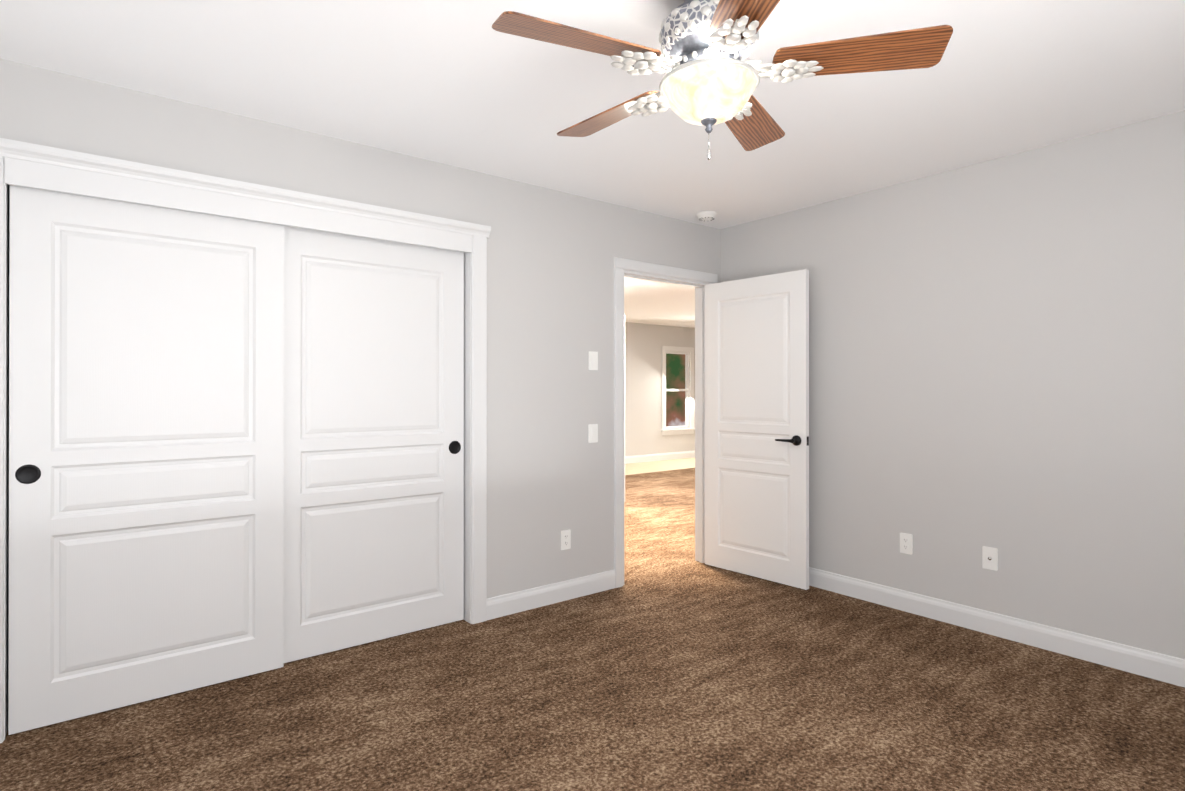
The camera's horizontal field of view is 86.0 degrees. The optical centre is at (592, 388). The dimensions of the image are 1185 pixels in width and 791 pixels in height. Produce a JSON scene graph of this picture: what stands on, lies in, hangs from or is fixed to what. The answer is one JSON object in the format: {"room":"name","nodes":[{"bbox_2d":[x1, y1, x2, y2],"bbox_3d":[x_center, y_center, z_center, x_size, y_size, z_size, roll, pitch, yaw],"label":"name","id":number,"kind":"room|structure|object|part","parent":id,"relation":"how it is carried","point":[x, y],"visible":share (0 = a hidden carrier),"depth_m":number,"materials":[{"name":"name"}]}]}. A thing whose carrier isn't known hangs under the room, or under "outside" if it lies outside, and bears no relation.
{"room":"empty bedroom","nodes":[
{"label":"empty bedroom","id":0,"kind":"room"},
{"bbox_2d":[8,210,9,667],"bbox_3d":[-1.967,0.049,3.487,2.460,2.460,0.120,0,0,-38],"label":"wall","id":1,"kind":"structure","parent":0,"point":[9,272],"depth_m":2.87,"materials":[{"name":"grey paint"}]},
{"bbox_2d":[0,58,720,597],"bbox_3d":[-0.859,0.049,3.341,4.740,2.460,0.120,0,0,-38],"label":"wall","id":2,"kind":"structure","parent":0,"point":[552,254],"depth_m":3.59,"materials":[{"name":"grey paint"}]},
{"bbox_2d":[8,185,283,734],"bbox_3d":[-1.764,0.250,2.598,0.917,2.008,0.039,0,0,-38],"label":"closet door","id":3,"kind":"structure","parent":2,"relation":"in","point":[146,452],"depth_m":2.54,"materials":[{"name":"white wood"}]},
{"bbox_2d":[0,138,490,742],"bbox_3d":[-1.407,0.196,2.881,2.050,2.163,0.164,0,0,-38],"label":"trim","id":4,"kind":"structure","parent":2,"relation":"attached to","point":[36,166],"depth_m":2.79,"materials":[{"name":"white wood"}]},
{"bbox_2d":[284,226,463,662],"bbox_3d":[-1.085,0.251,3.183,0.947,2.008,0.039,0,0,-38],"label":"closet door","id":5,"kind":"structure","parent":2,"relation":"in","point":[373,439],"depth_m":3.15,"materials":[{"name":"white wood"}]},
{"bbox_2d":[487,570,614,619],"bbox_3d":[-0.220,1.215,3.755,0.920,0.130,0.015,0,0,-38],"label":"baseboard","id":6,"kind":"structure","parent":2,"relation":"attached to","point":[515,602],"depth_m":3.72,"materials":[{"name":"white wood"}]},
{"bbox_2d":[561,529,570,549],"bbox_3d":[-0.160,0.905,3.808,0.070,0.115,0.008,0,0,-38],"label":"electrical outlet","id":7,"kind":"object","parent":2,"relation":"attached to","point":[565,539],"visible":1,"depth_m":3.81,"materials":[{"name":"white plastic"}]},
{"bbox_2d":[588,424,597,442],"bbox_3d":[0.006,0.275,3.939,0.070,0.115,0.010,0,0,-38],"label":"light switch","id":8,"kind":"object","parent":2,"relation":"attached to","point":[592,433],"visible":1,"depth_m":3.93,"materials":[{"name":"white plastic"}]},
{"bbox_2d":[588,351,597,369],"bbox_3d":[0.006,-0.175,3.940,0.070,0.115,0.010,0,0,-38],"label":"light switch","id":9,"kind":"object","parent":2,"relation":"attached to","point":[592,360],"visible":1,"depth_m":3.94,"materials":[{"name":"white plastic"}]},
{"bbox_2d":[614,257,717,587],"bbox_3d":[0.482,0.221,4.397,0.975,2.120,0.156,0,0,-38],"label":"door frame","id":10,"kind":"structure","parent":2,"relation":"attached to","point":[640,270],"depth_m":4.26,"materials":[{"name":"white wood"}]},
{"bbox_2d":[705,269,808,589],"bbox_3d":[1.098,0.254,4.293,0.169,2.006,0.800,0,0,-38],"label":"entry door","id":11,"kind":"structure","parent":2,"relation":"in","point":[756,426],"depth_m":4.23,"materials":[{"name":"white wood"}]},
{"bbox_2d":[0,468,1184,790],"bbox_3d":[1.688,1.326,5.357,11.240,0.116,7.860,0,0,-38],"label":"floor carpet","id":12,"kind":"object","parent":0,"point":[670,664],"depth_m":2.49,"materials":[{"name":"brown carpet"}]},
{"bbox_2d":[0,0,1184,327],"bbox_3d":[1.280,-1.235,5.882,11.240,0.120,9.180,0,0,-38],"label":"ceiling","id":13,"kind":"structure","parent":0,"point":[464,84],"depth_m":2.47,"materials":[{"name":"paint"}]},
{"bbox_2d":[697,211,716,220],"bbox_3d":[0.767,-1.159,4.269,0.136,0.040,0.136,0,0,-38],"label":"smoke detector","id":14,"kind":"object","parent":13,"relation":"attached to","point":[706,215],"visible":1,"depth_m":4.23,"materials":[{"name":"white plastic"}]},
{"bbox_2d":[492,0,952,159],"bbox_3d":[0.306,-0.921,1.849,1.218,0.527,1.184,0,0,-38],"label":"fan","id":15,"kind":"object","parent":13,"relation":"hanging from","point":[713,76],"visible":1,"depth_m":1.74,"materials":[{"name":"brown wood"}]},
{"label":"blade","id":16,"kind":"part","parent":15,"relation":"part of","materials":[{"name":"brown wood"}]},
{"bbox_3d":[0.068,-0.914,2.126,0.152,0.006,0.450,-17,11,-41],"label":"blade","id":17,"kind":"part","parent":15,"relation":"part of","materials":[{"name":"brown wood"}]},
{"bbox_3d":[0.375,-0.916,1.429,0.152,0.006,0.450,13,-1,-6],"label":"blade","id":18,"kind":"part","parent":15,"relation":"part of","materials":[{"name":"brown wood"}]},
{"bbox_3d":[0.536,-0.914,2.173,0.152,0.006,0.450,-15,-8,29],"label":"blade","id":19,"kind":"part","parent":15,"relation":"part of","materials":[{"name":"brown wood"}]},
{"bbox_3d":[0.726,-0.915,1.743,0.450,0.006,0.152,0,-13,12],"label":"blade","id":20,"kind":"part","parent":15,"relation":"part of","materials":[{"name":"brown wood"}]},
{"bbox_2d":[625,322,694,455],"bbox_3d":[-0.305,0.066,10.396,8.140,2.460,0.120,0,0,-38],"label":"wall","id":21,"kind":"structure","parent":0,"point":[644,343],"depth_m":11.35,"materials":[{"name":"grey paint"}]},
{"bbox_2d":[625,450,694,463],"bbox_3d":[-0.263,1.231,10.340,7.900,0.130,0.015,0,0,-38],"label":"baseboard","id":22,"kind":"structure","parent":21,"relation":"attached to","point":[657,457],"depth_m":11.48,"materials":[{"name":"white wood"}]},
{"bbox_2d":[661,346,694,434],"bbox_3d":[1.575,0.030,11.823,0.870,1.630,0.125,0,0,-38],"label":"window","id":23,"kind":"structure","parent":21,"relation":"in","point":[674,430],"depth_m":11.93,"materials":[{"name":"white"}]},
{"bbox_2d":[721,110,1184,658],"bbox_3d":[2.187,0.048,3.207,0.120,2.460,3.860,0,0,-38],"label":"wall","id":24,"kind":"structure","parent":0,"point":[997,352],"depth_m":3.20,"materials":[{"name":"grey paint"}]},
{"bbox_2d":[900,532,912,554],"bbox_3d":[1.784,0.879,3.613,0.008,0.115,0.070,0,0,-38],"label":"electrical outlet","id":25,"kind":"object","parent":24,"relation":"attached to","point":[906,543],"visible":1,"depth_m":3.61,"materials":[{"name":"white plastic"}]},
{"bbox_2d":[982,546,997,570],"bbox_3d":[2.047,0.874,3.273,0.016,0.115,0.070,0,0,-38],"label":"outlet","id":26,"kind":"object","parent":24,"relation":"attached to","point":[990,558],"visible":1,"depth_m":3.27,"materials":[{"name":"white plastic"}]},
{"bbox_2d":[809,567,1184,686],"bbox_3d":[2.081,1.213,3.217,0.030,0.130,3.710,0,0,-38],"label":"baseboard","id":27,"kind":"structure","parent":24,"relation":"attached to","point":[1149,664],"depth_m":3.17,"materials":[{"name":"white wood"}]},
{"bbox_3d":[-0.648,0.056,6.435,2.460,2.460,0.120,0,0,-38],"label":"wall","id":28,"kind":"structure","parent":0,"visible":0},
{"bbox_2d":[624,315,624,501],"bbox_3d":[-0.053,0.228,6.892,0.960,2.120,0.138,0,0,-38],"label":"door frame","id":29,"kind":"structure","parent":28,"relation":"attached to","point":[624,408],"depth_m":7.13,"materials":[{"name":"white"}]},
{"label":"outside","id":30,"kind":"structure","parent":0,"visible":0},
{"bbox_2d":[666,354,684,426],"bbox_3d":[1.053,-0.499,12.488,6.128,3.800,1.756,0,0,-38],"label":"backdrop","id":31,"kind":"structure","parent":30,"point":[675,379],"depth_m":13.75,"materials":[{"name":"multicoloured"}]},
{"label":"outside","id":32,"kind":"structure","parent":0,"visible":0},
{"bbox_2d":[625,457,694,474],"bbox_3d":[-1.152,1.343,8.963,11.240,0.100,1.320,0,0,-38],"label":"floor","id":33,"kind":"structure","parent":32,"point":[653,466],"depth_m":10.62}
]}

